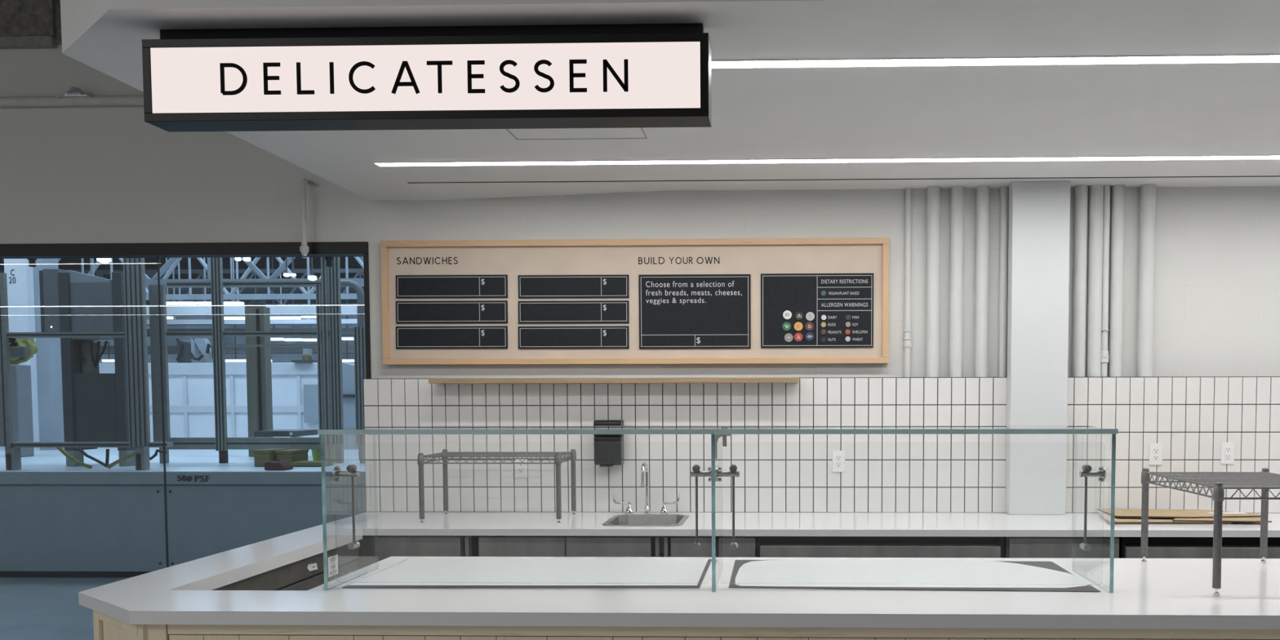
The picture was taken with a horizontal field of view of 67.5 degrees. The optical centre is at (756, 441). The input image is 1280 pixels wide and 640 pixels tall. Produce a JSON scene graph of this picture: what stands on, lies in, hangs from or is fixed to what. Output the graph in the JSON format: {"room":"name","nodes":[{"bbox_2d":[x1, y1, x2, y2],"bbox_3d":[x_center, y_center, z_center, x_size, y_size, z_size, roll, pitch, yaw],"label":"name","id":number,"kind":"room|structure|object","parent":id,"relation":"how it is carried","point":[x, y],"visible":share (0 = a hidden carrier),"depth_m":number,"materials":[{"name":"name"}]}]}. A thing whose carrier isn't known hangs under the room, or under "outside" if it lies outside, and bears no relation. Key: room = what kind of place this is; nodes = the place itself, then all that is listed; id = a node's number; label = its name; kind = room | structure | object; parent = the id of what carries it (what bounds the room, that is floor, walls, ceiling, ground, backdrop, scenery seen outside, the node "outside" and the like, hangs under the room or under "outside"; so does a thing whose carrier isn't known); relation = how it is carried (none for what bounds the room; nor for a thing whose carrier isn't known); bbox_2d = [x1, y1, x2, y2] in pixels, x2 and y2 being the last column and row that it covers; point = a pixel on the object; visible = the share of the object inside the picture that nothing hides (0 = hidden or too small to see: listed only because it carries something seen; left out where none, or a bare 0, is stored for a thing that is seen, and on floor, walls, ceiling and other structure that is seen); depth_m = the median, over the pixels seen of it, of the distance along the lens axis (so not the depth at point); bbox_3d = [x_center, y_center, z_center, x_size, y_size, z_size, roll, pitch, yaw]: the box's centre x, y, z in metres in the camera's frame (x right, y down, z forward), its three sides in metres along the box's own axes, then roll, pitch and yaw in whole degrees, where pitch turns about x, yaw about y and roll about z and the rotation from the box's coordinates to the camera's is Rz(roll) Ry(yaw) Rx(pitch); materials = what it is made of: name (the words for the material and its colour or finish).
{"room":"eatery","nodes":[
{"label":"eatery","id":0,"kind":"room"},
{"bbox_2d":[0,0,62,48],"bbox_3d":[-6.631,-2.811,5.360,5.473,1.188,0.044,0,3,1],"label":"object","id":1,"kind":"structure","parent":0,"point":[24,24],"depth_m":5.31,"materials":[{"name":"concrete"}]},
{"bbox_2d":[0,577,130,639],"bbox_3d":[-27.404,0.567,23.758,96.000,0.200,74.000,0,3,1],"label":"floor","id":2,"kind":"structure","parent":0,"point":[32,608],"depth_m":6.95,"materials":[{"name":"concrete"}]},
{"bbox_2d":[0,446,366,577],"bbox_3d":[-8.808,0.500,12.655,13.745,0.917,9.014,0,3,1],"label":"raised platform","id":3,"kind":"object","parent":2,"relation":"on","point":[57,519],"visible":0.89,"depth_m":8.07,"materials":[{"name":"grey"}]},
{"bbox_2d":[8,337,38,457],"bbox_3d":[-7.979,-0.508,10.200,0.376,1.325,0.420,0,3,1],"label":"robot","id":4,"kind":"object","parent":3,"relation":"on","point":[21,349],"visible":0.66,"depth_m":10.11,"materials":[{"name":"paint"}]},
{"bbox_2d":[4,258,64,450],"bbox_3d":[-8.717,-1.946,11.440,0.424,4.083,0.404,0,3,1],"label":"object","id":5,"kind":"structure","parent":3,"relation":"on","point":[23,280],"depth_m":11.37,"materials":[{"name":"white"}]},
{"bbox_2d":[56,447,92,468],"bbox_3d":[-6.063,0.134,8.409,0.311,0.211,0.032,0,3,1],"label":"cable","id":6,"kind":"object","parent":3,"relation":"on","point":[61,450],"visible":0.9,"depth_m":8.40,"materials":[{"name":"rubber"}]},
{"bbox_2d":[0,257,173,470],"bbox_3d":[-5.915,-0.718,8.213,1.621,1.925,0.102,0,3,1],"label":"frame","id":7,"kind":"object","parent":3,"relation":"on","point":[135,334],"visible":0.9,"depth_m":8.17,"materials":[{"name":"metal"}]},
{"bbox_2d":[39,268,135,466],"bbox_3d":[-6.166,-0.687,8.873,0.790,1.803,0.440,0,3,1],"label":"tall cabinet","id":8,"kind":"object","parent":3,"relation":"on","point":[95,409],"visible":0.68,"depth_m":8.66,"materials":[{"name":"metal"}]},
{"bbox_2d":[77,448,105,466],"bbox_3d":[-5.893,0.139,8.405,0.259,0.171,0.026,0,3,1],"label":"cable","id":9,"kind":"object","parent":3,"relation":"on","point":[80,450],"visible":1,"depth_m":8.39,"materials":[{"name":"grey plastic"}]},
{"bbox_2d":[106,452,134,468],"bbox_3d":[-5.628,0.162,8.399,0.273,0.153,0.032,0,3,1],"label":"cable","id":10,"kind":"object","parent":3,"relation":"on","point":[131,455],"visible":0.84,"depth_m":8.39,"materials":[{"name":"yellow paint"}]},
{"bbox_2d":[98,362,319,442],"bbox_3d":[-10.655,-0.499,12.687,10.051,1.081,0.550,0,3,1],"label":"enclosure","id":11,"kind":"object","parent":3,"relation":"on","point":[295,386],"visible":0.2,"depth_m":12.35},
{"bbox_2d":[175,337,213,363],"bbox_3d":[-7.356,-1.203,12.509,0.549,0.329,0.270,0,3,1],"label":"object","id":12,"kind":"object","parent":11,"relation":"on","point":[187,351],"visible":0.87,"depth_m":12.44,"materials":[{"name":"grey"}]},
{"bbox_2d":[291,348,317,362],"bbox_3d":[-5.878,-1.132,12.400,0.243,0.192,0.380,0,3,1],"label":"stand","id":13,"kind":"object","parent":11,"relation":"on","point":[307,353],"visible":0.91,"depth_m":12.28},
{"bbox_2d":[148,257,365,462],"bbox_3d":[-4.739,-0.830,9.060,2.062,2.064,0.144,0,3,1],"label":"frame","id":14,"kind":"object","parent":3,"relation":"on","point":[328,302],"visible":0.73,"depth_m":9.00,"materials":[{"name":"metal"}]},
{"bbox_2d":[244,299,273,457],"bbox_3d":[-5.299,-0.672,10.044,0.213,1.658,0.180,0,3,1],"label":"machine","id":15,"kind":"object","parent":3,"relation":"on","point":[257,316],"visible":0.95,"depth_m":10.00,"materials":[{"name":"grey"}]},
{"bbox_2d":[253,448,287,466],"bbox_3d":[-4.470,0.142,8.711,0.157,0.152,0.312,0,3,1],"label":"crate","id":16,"kind":"object","parent":3,"relation":"on","point":[262,455],"visible":0.64,"depth_m":8.56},
{"bbox_2d":[264,457,293,470],"bbox_3d":[-4.147,0.190,8.217,0.180,0.100,0.160,0,3,1],"label":"bag","id":17,"kind":"object","parent":3,"relation":"on","point":[277,464],"visible":1,"depth_m":8.14,"materials":[{"name":"fabric"}]},
{"bbox_2d":[253,429,317,449],"bbox_3d":[-4.854,0.024,9.784,0.435,0.290,0.502,0,3,1],"label":"bench","id":18,"kind":"object","parent":3,"relation":"on","point":[276,433],"visible":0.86,"depth_m":9.54,"materials":[{"name":"metal"}]},
{"bbox_2d":[275,448,308,464],"bbox_3d":[-4.300,0.144,8.767,0.158,0.144,0.312,0,3,1],"label":"crate","id":19,"kind":"object","parent":3,"relation":"on","point":[291,455],"visible":0.77,"depth_m":8.64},
{"bbox_2d":[292,460,333,466],"bbox_3d":[-4.051,0.199,8.653,0.287,0.043,0.212,0,3,1],"label":"box","id":20,"kind":"object","parent":3,"relation":"on","point":[304,463],"visible":0.83,"depth_m":8.55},
{"bbox_2d":[311,436,345,462],"bbox_3d":[-4.178,0.056,9.218,0.317,0.274,0.311,0,3,1],"label":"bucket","id":21,"kind":"object","parent":3,"relation":"on","point":[315,452],"visible":0.19,"depth_m":9.10,"materials":[{"name":"green"}]},
{"bbox_2d":[342,362,358,449],"bbox_3d":[-4.840,-0.449,11.700,0.349,1.054,0.630,0,3,1],"label":"enclosure","id":22,"kind":"object","parent":3,"relation":"on","point":[348,368],"visible":0.32,"depth_m":11.42,"materials":[{"name":"grey"}]},
{"bbox_2d":[340,279,364,459],"bbox_3d":[-4.065,-0.730,9.579,0.226,1.812,0.072,0,3,1],"label":"pipe","id":23,"kind":"object","parent":3,"relation":"on","point":[344,282],"visible":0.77,"depth_m":9.52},
{"bbox_2d":[213,540,358,591],"bbox_3d":[-2.075,0.925,3.959,0.254,0.825,1.480,0,3,1],"label":"base cabinet","id":24,"kind":"object","parent":2,"relation":"on","point":[295,575],"visible":0.2,"depth_m":4.09,"materials":[{"name":"metal"}]},
{"bbox_2d":[306,563,317,571],"bbox_3d":[-1.968,0.554,4.193,0.005,0.035,0.085,0,3,1],"label":"paper tag","id":25,"kind":"object","parent":24,"relation":"attached to","point":[313,566],"visible":1,"depth_m":4.19,"materials":[{"name":"white"}]},
{"bbox_2d":[371,535,465,564],"bbox_3d":[-1.678,0.876,4.997,0.460,0.863,0.668,0,3,1],"label":"base cabinet","id":26,"kind":"object","parent":2,"relation":"on","point":[383,547],"visible":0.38,"depth_m":4.68,"materials":[{"name":"silver metal"}]},
{"bbox_2d":[464,535,506,556],"bbox_3d":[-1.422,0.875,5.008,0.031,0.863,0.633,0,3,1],"label":"base cabinet","id":27,"kind":"object","parent":2,"relation":"on","point":[471,542],"visible":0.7,"depth_m":4.71,"materials":[{"name":"silver metal"}]},
{"bbox_2d":[478,536,663,556],"bbox_3d":[-0.953,0.881,4.979,0.895,0.852,0.668,0,3,1],"label":"base cabinet","id":28,"kind":"object","parent":2,"relation":"on","point":[488,546],"visible":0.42,"depth_m":4.66,"materials":[{"name":"silver metal"}]},
{"bbox_2d":[655,537,671,556],"bbox_3d":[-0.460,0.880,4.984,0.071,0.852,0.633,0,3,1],"label":"base cabinet","id":29,"kind":"object","parent":2,"relation":"on","point":[666,553],"visible":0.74,"depth_m":4.65,"materials":[{"name":"silver metal"}]},
{"bbox_2d":[93,535,1279,639],"bbox_3d":[1.527,0.919,4.035,7.453,0.856,2.432,0,3,1],"label":"counter","id":30,"kind":"object","parent":2,"relation":"on","point":[105,627],"depth_m":2.86,"materials":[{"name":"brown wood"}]},
{"bbox_2d":[78,511,1279,629],"bbox_3d":[1.537,0.476,4.016,7.533,0.050,2.474,0,3,1],"label":"countertop","id":31,"kind":"structure","parent":30,"relation":"on","point":[1157,593],"depth_m":3.08,"materials":[{"name":"white stone"}]},
{"bbox_2d":[417,448,576,524],"bbox_3d":[-1.354,0.229,4.990,0.735,0.362,0.379,0,3,1],"label":"wire rack","id":32,"kind":"object","parent":31,"relation":"on","point":[445,454],"visible":1,"depth_m":4.88,"materials":[{"name":"silver metal"}]},
{"bbox_2d":[318,425,723,591],"bbox_3d":[-0.789,0.218,3.330,1.314,0.537,0.404,0,3,1],"label":"guard","id":33,"kind":"object","parent":31,"relation":"on","point":[717,486],"visible":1,"depth_m":3.15,"materials":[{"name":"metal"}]},
{"bbox_2d":[329,556,337,574],"bbox_3d":[-1.430,0.418,3.197,0.001,0.053,0.048,0,3,1],"label":"print","id":34,"kind":"object","parent":33,"relation":"attached to","point":[333,560],"depth_m":3.20,"materials":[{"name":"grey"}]},
{"bbox_2d":[342,558,711,587],"bbox_3d":[-0.791,0.478,3.482,1.212,0.003,0.585,0,3,1],"label":"well","id":35,"kind":"object","parent":31,"relation":"on","point":[411,572],"visible":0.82,"depth_m":3.45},
{"bbox_2d":[601,514,688,552],"bbox_3d":[-0.575,0.478,4.959,0.408,0.144,0.458,0,3,1],"label":"sink","id":36,"kind":"object","parent":31,"relation":"in","point":[621,520],"visible":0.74,"depth_m":5.14,"materials":[{"name":"metal"}]},
{"bbox_2d":[613,461,679,514],"bbox_3d":[-0.610,0.253,5.187,0.365,0.292,0.144,0,3,1],"label":"faucet","id":37,"kind":"object","parent":31,"relation":"on","point":[664,510],"visible":1,"depth_m":5.22,"materials":[{"name":"silver metal"}]},
{"bbox_2d":[728,560,1100,591],"bbox_3d":[0.528,0.479,3.425,1.242,0.003,0.588,0,3,1],"label":"well","id":38,"kind":"object","parent":31,"relation":"on","point":[904,575],"visible":1,"depth_m":3.40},
{"bbox_2d":[713,425,1118,593],"bbox_3d":[0.519,0.214,3.297,1.313,0.543,0.404,0,3,1],"label":"guard","id":39,"kind":"object","parent":31,"relation":"on","point":[724,431],"visible":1,"depth_m":3.10,"materials":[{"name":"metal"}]},
{"bbox_2d":[1103,512,1231,524],"bbox_3d":[2.142,0.399,4.957,0.735,0.012,0.396,0,3,1],"label":"cardboard box","id":40,"kind":"object","parent":31,"relation":"on","point":[1119,520],"visible":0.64,"depth_m":4.77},
{"bbox_2d":[1096,508,1260,520],"bbox_3d":[2.205,0.387,4.992,0.832,0.028,0.412,0,3,1],"label":"cardboard box","id":41,"kind":"object","parent":40,"relation":"on","point":[1119,513],"visible":0.9,"depth_m":4.96,"materials":[{"name":"cardboard"}]},
{"bbox_2d":[1172,512,1271,522],"bbox_3d":[2.365,0.390,4.922,0.483,0.006,0.359,0,3,9],"label":"cardboard box","id":42,"kind":"object","parent":40,"relation":"on","point":[1257,519],"visible":0.43,"depth_m":4.79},
{"bbox_2d":[1140,467,1279,596],"bbox_3d":[1.716,0.298,3.343,0.488,0.367,0.642,0,3,1],"label":"wire rack","id":43,"kind":"object","parent":31,"relation":"on","point":[1264,480],"visible":1,"depth_m":3.33,"materials":[{"name":"silver metal"}]},
{"bbox_2d":[670,537,757,557],"bbox_3d":[-0.208,0.881,4.960,0.425,0.852,0.668,0,3,1],"label":"base cabinet","id":44,"kind":"object","parent":2,"relation":"on","point":[680,546],"visible":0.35,"depth_m":4.64,"materials":[{"name":"silver metal"}]},
{"bbox_2d":[757,536,1003,557],"bbox_3d":[0.609,0.875,4.947,1.198,0.863,0.653,0,3,1],"label":"refrigerator","id":45,"kind":"object","parent":2,"relation":"on","point":[767,546],"visible":0.21,"depth_m":4.61,"materials":[{"name":"black metal"}]},
{"bbox_2d":[1003,536,1119,558],"bbox_3d":[1.499,0.874,4.917,0.543,0.863,0.668,0,3,1],"label":"base cabinet","id":46,"kind":"object","parent":2,"relation":"on","point":[1013,547],"visible":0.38,"depth_m":4.60,"materials":[{"name":"silver metal"}]},
{"bbox_2d":[1118,537,1279,558],"bbox_3d":[2.473,0.873,4.899,1.386,0.863,0.653,0,3,1],"label":"refrigerator","id":47,"kind":"object","parent":2,"relation":"on","point":[1129,547],"visible":0.24,"depth_m":4.57,"materials":[{"name":"black metal"}]},
{"bbox_2d":[0,257,364,304],"bbox_3d":[-26.693,-7.242,32.182,95.000,0.200,52.400,0,3,1],"label":"roof trusses","id":48,"kind":"structure","parent":0,"point":[72,264],"depth_m":41.12,"materials":[{"name":"metal"}]},
{"bbox_2d":[96,257,111,262],"bbox_3d":[-10.099,-4.552,14.562,0.192,3.567,0.192,0,3,1],"label":"lamp","id":49,"kind":"object","parent":48,"relation":"hanging from","point":[100,260],"visible":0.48,"depth_m":14.59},
{"bbox_2d":[102,263,114,362],"bbox_3d":[-27.346,-5.438,39.895,0.506,4.131,0.280,0,3,1],"label":"strip light","id":50,"kind":"object","parent":48,"relation":"hanging from","point":[108,360],"visible":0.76,"depth_m":39.90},
{"bbox_2d":[166,300,195,305],"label":"strip light","id":51,"kind":"object","parent":48,"relation":"hanging from","point":[180,303],"depth_m":25.56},
{"bbox_2d":[194,257,211,305],"bbox_3d":[-14.927,-5.281,25.566,0.436,3.134,0.280,0,3,1],"label":"strip light","id":52,"kind":"object","parent":48,"relation":"hanging from","point":[200,303],"visible":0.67,"depth_m":25.55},
{"bbox_2d":[80,257,356,316],"bbox_3d":[-20.832,-5.216,26.621,53.000,3.343,0.600,0,3,1],"label":"duct","id":53,"kind":"object","parent":48,"relation":"hanging from","point":[346,310],"visible":0.06,"depth_m":26.25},
{"bbox_2d":[99,266,354,354],"bbox_3d":[-20.476,-5.675,40.610,53.000,3.749,0.600,0,3,1],"label":"duct","id":54,"kind":"object","parent":48,"relation":"hanging from","point":[172,349],"visible":0.02,"depth_m":40.42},
{"bbox_2d":[223,257,244,305],"bbox_3d":[-14.197,-5.280,25.548,0.548,3.137,0.280,0,3,1],"label":"strip light","id":55,"kind":"object","parent":48,"relation":"hanging from","point":[225,303],"visible":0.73,"depth_m":25.56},
{"bbox_2d":[223,315,244,319],"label":"strip light","id":56,"kind":"object","parent":48,"relation":"hanging from","point":[233,317],"depth_m":29.57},
{"bbox_2d":[225,325,246,362],"bbox_3d":[-21.931,-5.434,39.758,1.027,4.146,0.280,0,3,1],"label":"strip light","id":57,"kind":"object","parent":48,"relation":"hanging from","point":[235,360],"visible":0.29,"depth_m":39.76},
{"bbox_2d":[146,257,353,336],"bbox_3d":[-20.578,-5.733,36.605,53.000,3.254,0.600,0,3,1],"label":"duct","id":58,"kind":"object","parent":48,"relation":"hanging from","point":[344,331],"visible":0.04,"depth_m":36.36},
{"bbox_2d":[146,257,356,325],"bbox_3d":[-20.730,-5.428,30.614,53.000,3.296,0.600,0,3,1],"label":"duct","id":59,"kind":"object","parent":48,"relation":"hanging from","point":[180,322],"visible":0.16,"depth_m":30.31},
{"bbox_2d":[270,257,284,340],"bbox_3d":[-18.195,-5.572,35.650,0.685,3.495,0.280,0,3,1],"label":"strip light","id":60,"kind":"object","parent":48,"relation":"hanging from","point":[274,338],"visible":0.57,"depth_m":35.63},
{"bbox_2d":[270,257,301,319],"bbox_3d":[-14.876,-5.437,29.564,1.136,3.201,0.280,0,3,1],"label":"strip light","id":61,"kind":"object","parent":48,"relation":"hanging from","point":[271,317],"visible":0.53,"depth_m":29.54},
{"bbox_2d":[284,262,302,341],"bbox_3d":[-17.462,-5.561,35.632,0.665,3.517,0.280,0,3,1],"label":"strip light","id":62,"kind":"object","parent":48,"relation":"hanging from","point":[293,339],"visible":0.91,"depth_m":35.62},
{"bbox_2d":[300,257,316,318],"bbox_3d":[-13.975,-5.455,29.540,0.502,3.164,0.280,0,3,1],"label":"strip light","id":63,"kind":"object","parent":48,"relation":"hanging from","point":[302,317],"visible":0.41,"depth_m":29.52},
{"bbox_2d":[307,257,316,280],"bbox_3d":[-6.845,-4.410,14.486,0.128,3.856,0.128,0,3,1],"label":"lamp","id":64,"kind":"object","parent":48,"relation":"hanging from","point":[312,277],"visible":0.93,"depth_m":14.55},
{"bbox_2d":[324,257,333,266],"bbox_3d":[-2.611,-3.495,5.659,0.052,4.863,0.051,0,3,1],"label":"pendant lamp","id":65,"kind":"object","parent":48,"relation":"hanging from","point":[329,260],"visible":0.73,"depth_m":5.76,"materials":[{"name":"black metal"}]},
{"bbox_2d":[342,299,353,340],"bbox_3d":[-15.392,-5.578,35.579,0.429,3.485,0.280,0,3,1],"label":"strip light","id":66,"kind":"object","parent":48,"relation":"hanging from","point":[344,338],"visible":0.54,"depth_m":35.56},
{"bbox_2d":[342,262,354,362],"bbox_3d":[-17.183,-5.430,39.637,0.543,4.159,0.280,0,3,1],"label":"strip light","id":67,"kind":"object","parent":48,"relation":"hanging from","point":[350,360],"visible":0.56,"depth_m":39.63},
{"bbox_2d":[0,268,364,306],"bbox_3d":[-21.964,-5.538,34.346,17.339,1.391,0.120,0,3,1],"label":"roof truss","id":68,"kind":"object","parent":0,"point":[150,273],"visible":0.28,"depth_m":34.20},
{"bbox_2d":[57,256,364,288],"bbox_3d":[-10.983,-3.433,17.141,8.698,1.268,0.120,0,3,1],"label":"roof truss","id":69,"kind":"object","parent":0,"point":[153,281],"visible":0.05,"depth_m":17.08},
{"bbox_2d":[93,315,356,363],"bbox_3d":[-26.017,-4.793,58.669,95.000,7.200,0.300,0,3,1],"label":"wall","id":70,"kind":"structure","parent":0,"point":[277,357],"depth_m":58.60,"materials":[{"name":"paint"}]},
{"bbox_2d":[87,257,364,300],"bbox_3d":[-15.505,-4.362,24.223,12.259,1.463,0.120,0,3,1],"label":"roof truss","id":71,"kind":"object","parent":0,"point":[232,295],"visible":0.25,"depth_m":24.13,"materials":[{"name":"metal"}]},
{"bbox_2d":[0,37,1279,548],"bbox_3d":[-1.862,-1.067,5.470,15.000,4.700,0.250,0,3,1],"label":"wall","id":72,"kind":"structure","parent":0,"point":[106,174],"depth_m":5.32,"materials":[{"name":"white"}]},
{"bbox_2d":[0,94,143,106],"bbox_3d":[-5.672,-1.913,5.371,7.388,0.063,0.054,0,3,1],"label":"horizontal pipe","id":73,"kind":"object","parent":72,"relation":"attached to","point":[94,100],"visible":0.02,"depth_m":5.30,"materials":[{"name":"metal"}]},
{"bbox_2d":[56,86,90,97],"bbox_3d":[-3.809,-1.952,5.290,0.191,0.062,0.045,0,3,1],"label":"foil","id":74,"kind":"object","parent":73,"relation":"on","point":[73,91],"visible":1,"depth_m":5.29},
{"bbox_2d":[0,241,371,567],"bbox_3d":[-5.776,0.079,5.543,7.170,2.419,0.112,0,3,1],"label":"window","id":75,"kind":"structure","parent":72,"relation":"in","point":[317,249],"depth_m":5.37,"materials":[{"name":"black"}]},
{"bbox_2d":[299,178,314,258],"bbox_3d":[-2.516,-1.251,5.304,0.071,0.445,0.092,0,3,1],"label":"pipe","id":76,"kind":"object","parent":72,"relation":"attached to","point":[304,248],"visible":1,"depth_m":5.27,"materials":[{"name":"metal"}]},
{"bbox_2d":[380,237,888,364],"bbox_3d":[-0.688,-0.782,5.302,2.836,0.692,0.051,0,3,1],"label":"menu board","id":77,"kind":"object","parent":72,"relation":"attached to","point":[701,300],"visible":1,"depth_m":5.29,"materials":[{"name":"brown wood"}]},
{"bbox_2d":[782,321,791,330],"bbox_3d":[0.166,-0.643,5.272,0.049,0.049,0.005,0,3,1],"label":"round magnet","id":78,"kind":"object","parent":77,"relation":"attached to","point":[786,326],"visible":1,"depth_m":5.27},
{"bbox_2d":[782,310,791,319],"bbox_3d":[0.169,-0.707,5.269,0.049,0.049,0.005,0,3,1],"label":"round magnet","id":79,"kind":"object","parent":77,"relation":"attached to","point":[787,314],"visible":1,"depth_m":5.27},
{"bbox_2d":[784,333,793,342],"bbox_3d":[0.177,-0.581,5.275,0.049,0.049,0.005,0,3,1],"label":"round magnet","id":80,"kind":"object","parent":77,"relation":"attached to","point":[788,337],"visible":1,"depth_m":5.27},
{"bbox_2d":[804,321,813,330],"bbox_3d":[0.292,-0.643,5.269,0.049,0.049,0.005,0,3,1],"label":"round magnet","id":81,"kind":"object","parent":77,"relation":"attached to","point":[809,326],"visible":1,"depth_m":5.27},
{"bbox_2d":[805,311,814,320],"bbox_3d":[0.296,-0.698,5.266,0.049,0.049,0.005,0,3,1],"label":"round magnet","id":82,"kind":"object","parent":77,"relation":"attached to","point":[810,316],"visible":1,"depth_m":5.26},
{"bbox_2d":[902,187,912,377],"bbox_3d":[0.839,-0.873,5.267,0.054,1.062,0.054,1,3,28],"label":"pipe","id":83,"kind":"object","parent":72,"relation":"attached to","point":[907,342],"visible":0.94,"depth_m":5.25,"materials":[{"name":"metal"}]},
{"bbox_2d":[925,186,940,377],"bbox_3d":[0.974,-0.881,5.244,0.072,1.045,0.072,0,3,1],"label":"pipe","id":84,"kind":"object","parent":72,"relation":"attached to","point":[933,192],"visible":0.89,"depth_m":5.22,"materials":[{"name":"metal"}]},
{"bbox_2d":[949,185,964,377],"bbox_3d":[1.104,-0.881,5.241,0.072,1.045,0.072,0,3,1],"label":"pipe","id":85,"kind":"object","parent":72,"relation":"attached to","point":[957,194],"visible":0.89,"depth_m":5.21,"materials":[{"name":"metal"}]},
{"bbox_2d":[974,185,989,377],"bbox_3d":[1.245,-0.881,5.237,0.072,1.045,0.072,0,3,1],"label":"pipe","id":86,"kind":"object","parent":72,"relation":"attached to","point":[982,233],"visible":0.89,"depth_m":5.21,"materials":[{"name":"metal"}]},
{"bbox_2d":[998,186,1008,377],"bbox_3d":[1.366,-0.882,5.247,0.046,1.045,0.046,0,3,1],"label":"pipe","id":87,"kind":"object","parent":72,"relation":"attached to","point":[1004,191],"visible":0.86,"depth_m":5.23,"materials":[{"name":"metal"}]},
{"bbox_2d":[1071,184,1088,377],"bbox_3d":[1.781,-0.882,5.225,0.069,1.045,0.069,0,3,1],"label":"pipe","id":88,"kind":"object","parent":72,"relation":"attached to","point":[1080,242],"visible":1,"depth_m":5.20,"materials":[{"name":"metal"}]},
{"bbox_2d":[1086,184,1103,377],"bbox_3d":[1.864,-0.882,5.220,0.074,1.045,0.074,0,3,1],"label":"pipe","id":89,"kind":"object","parent":72,"relation":"attached to","point":[1095,194],"visible":1,"depth_m":5.19,"materials":[{"name":"metal"}]},
{"bbox_2d":[1101,184,1110,377],"bbox_3d":[1.916,-0.881,5.207,0.052,1.045,0.052,0,3,1],"label":"pipe","id":90,"kind":"object","parent":72,"relation":"attached to","point":[1104,353],"visible":1,"depth_m":5.20,"materials":[{"name":"metal"}]},
{"bbox_2d":[1108,184,1124,377],"bbox_3d":[1.983,-0.882,5.220,0.069,1.045,0.069,0,3,1],"label":"pipe","id":91,"kind":"object","parent":72,"relation":"attached to","point":[1117,199],"visible":1,"depth_m":5.20,"materials":[{"name":"metal"}]},
{"bbox_2d":[1137,183,1155,377],"bbox_3d":[2.143,-0.882,5.210,0.080,1.045,0.080,0,3,1],"label":"pipe","id":92,"kind":"object","parent":72,"relation":"attached to","point":[1148,192],"visible":1,"depth_m":5.18,"materials":[{"name":"metal"}]},
{"bbox_2d":[60,0,1279,200],"bbox_3d":[1.693,-1.924,3.897,7.812,1.251,2.629,0,3,1],"label":"ceiling","id":93,"kind":"structure","parent":0,"point":[1197,108],"depth_m":3.52,"materials":[{"name":"paint"}]},
{"bbox_2d":[142,22,711,132],"bbox_3d":[-0.977,-1.097,2.832,1.675,0.291,0.114,0,3,1],"label":"sign","id":94,"kind":"object","parent":93,"relation":"hanging from","point":[620,75],"visible":1,"depth_m":2.78,"materials":[{"name":"black metal"}]},
{"bbox_2d":[506,127,647,139],"bbox_3d":[-0.755,-1.294,3.913,0.564,0.003,0.312,0,3,1],"label":"access panel","id":95,"kind":"object","parent":93,"relation":"attached to","point":[633,132],"visible":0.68,"depth_m":3.98,"materials":[{"name":"grey"}]},
{"bbox_2d":[373,155,1279,166],"bbox_3d":[1.852,-1.320,4.407,7.321,0.004,0.064,0,3,1],"label":"recessed light","id":96,"kind":"object","parent":93,"relation":"in","point":[1212,157],"visible":1,"depth_m":4.43,"materials":[{"name":"white paint"}]},
{"bbox_2d":[408,175,1279,183],"bbox_3d":[1.859,-1.340,4.797,7.326,0.004,0.008,0,3,1],"label":"ceiling vent","id":97,"kind":"object","parent":93,"relation":"in","point":[1263,175],"visible":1,"depth_m":4.83,"materials":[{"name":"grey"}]},
{"bbox_2d":[711,53,1279,68],"bbox_3d":[1.819,-1.259,3.106,7.321,0.004,0.068,0,3,1],"label":"recessed light","id":98,"kind":"object","parent":93,"relation":"in","point":[1269,58],"visible":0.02,"depth_m":3.12,"materials":[{"name":"white paint"}]},
{"bbox_2d":[363,376,1279,512],"bbox_3d":[1.715,0.031,5.265,7.840,0.780,0.079,0,3,1],"label":"wall","id":99,"kind":"structure","parent":0,"point":[1191,416],"depth_m":5.26,"materials":[{"name":"tile"}]},
{"bbox_2d":[514,457,527,477],"bbox_3d":[-1.321,0.141,5.303,0.072,0.120,0.009,0,3,1],"label":"wall outlet","id":100,"kind":"object","parent":99,"relation":"attached to","point":[521,469],"visible":0.71,"depth_m":5.30,"materials":[{"name":"white"}]},
{"bbox_2d":[593,419,623,466],"bbox_3d":[-0.818,0.007,5.236,0.152,0.255,0.103,0,3,1],"label":"soap dispenser","id":101,"kind":"object","parent":99,"relation":"attached to","point":[608,448],"visible":0.91,"depth_m":5.19,"materials":[{"name":"black plastic"}]},
{"bbox_2d":[428,377,798,383],"bbox_3d":[-0.781,-0.337,5.206,2.018,0.028,0.130,0,3,1],"label":"wall shelf","id":102,"kind":"object","parent":99,"relation":"attached to","point":[748,380],"visible":1,"depth_m":5.14,"materials":[{"name":"brown wood"}]},
{"bbox_2d":[831,450,844,471],"bbox_3d":[0.454,0.108,5.256,0.072,0.120,0.009,0,3,1],"label":"wall outlet","id":103,"kind":"object","parent":99,"relation":"attached to","point":[837,456],"visible":1,"depth_m":5.25,"materials":[{"name":"white"}]},
{"bbox_2d":[1148,443,1162,465],"bbox_3d":[2.195,0.068,5.210,0.072,0.120,0.009,0,3,1],"label":"wall outlet","id":104,"kind":"object","parent":99,"relation":"attached to","point":[1155,449],"visible":1,"depth_m":5.21,"materials":[{"name":"white"}]},
{"bbox_2d":[1220,442,1234,463],"bbox_3d":[2.584,0.062,5.200,0.072,0.120,0.009,0,3,1],"label":"wall outlet","id":105,"kind":"object","parent":99,"relation":"attached to","point":[1227,455],"visible":1,"depth_m":5.20,"materials":[{"name":"white"}]},
{"bbox_2d":[1224,447,1231,459],"bbox_3d":[2.584,0.062,5.197,0.034,0.068,0.003,0,3,1],"label":"socket","id":106,"kind":"object","parent":105,"relation":"attached to","point":[1227,450],"depth_m":5.20,"materials":[{"name":"white"}]},
{"bbox_2d":[1005,181,1070,515],"bbox_3d":[1.528,-0.502,5.159,0.308,1.796,0.089,0,3,1],"label":"column","id":107,"kind":"structure","parent":0,"point":[1038,232],"depth_m":5.12,"materials":[{"name":"paint"}]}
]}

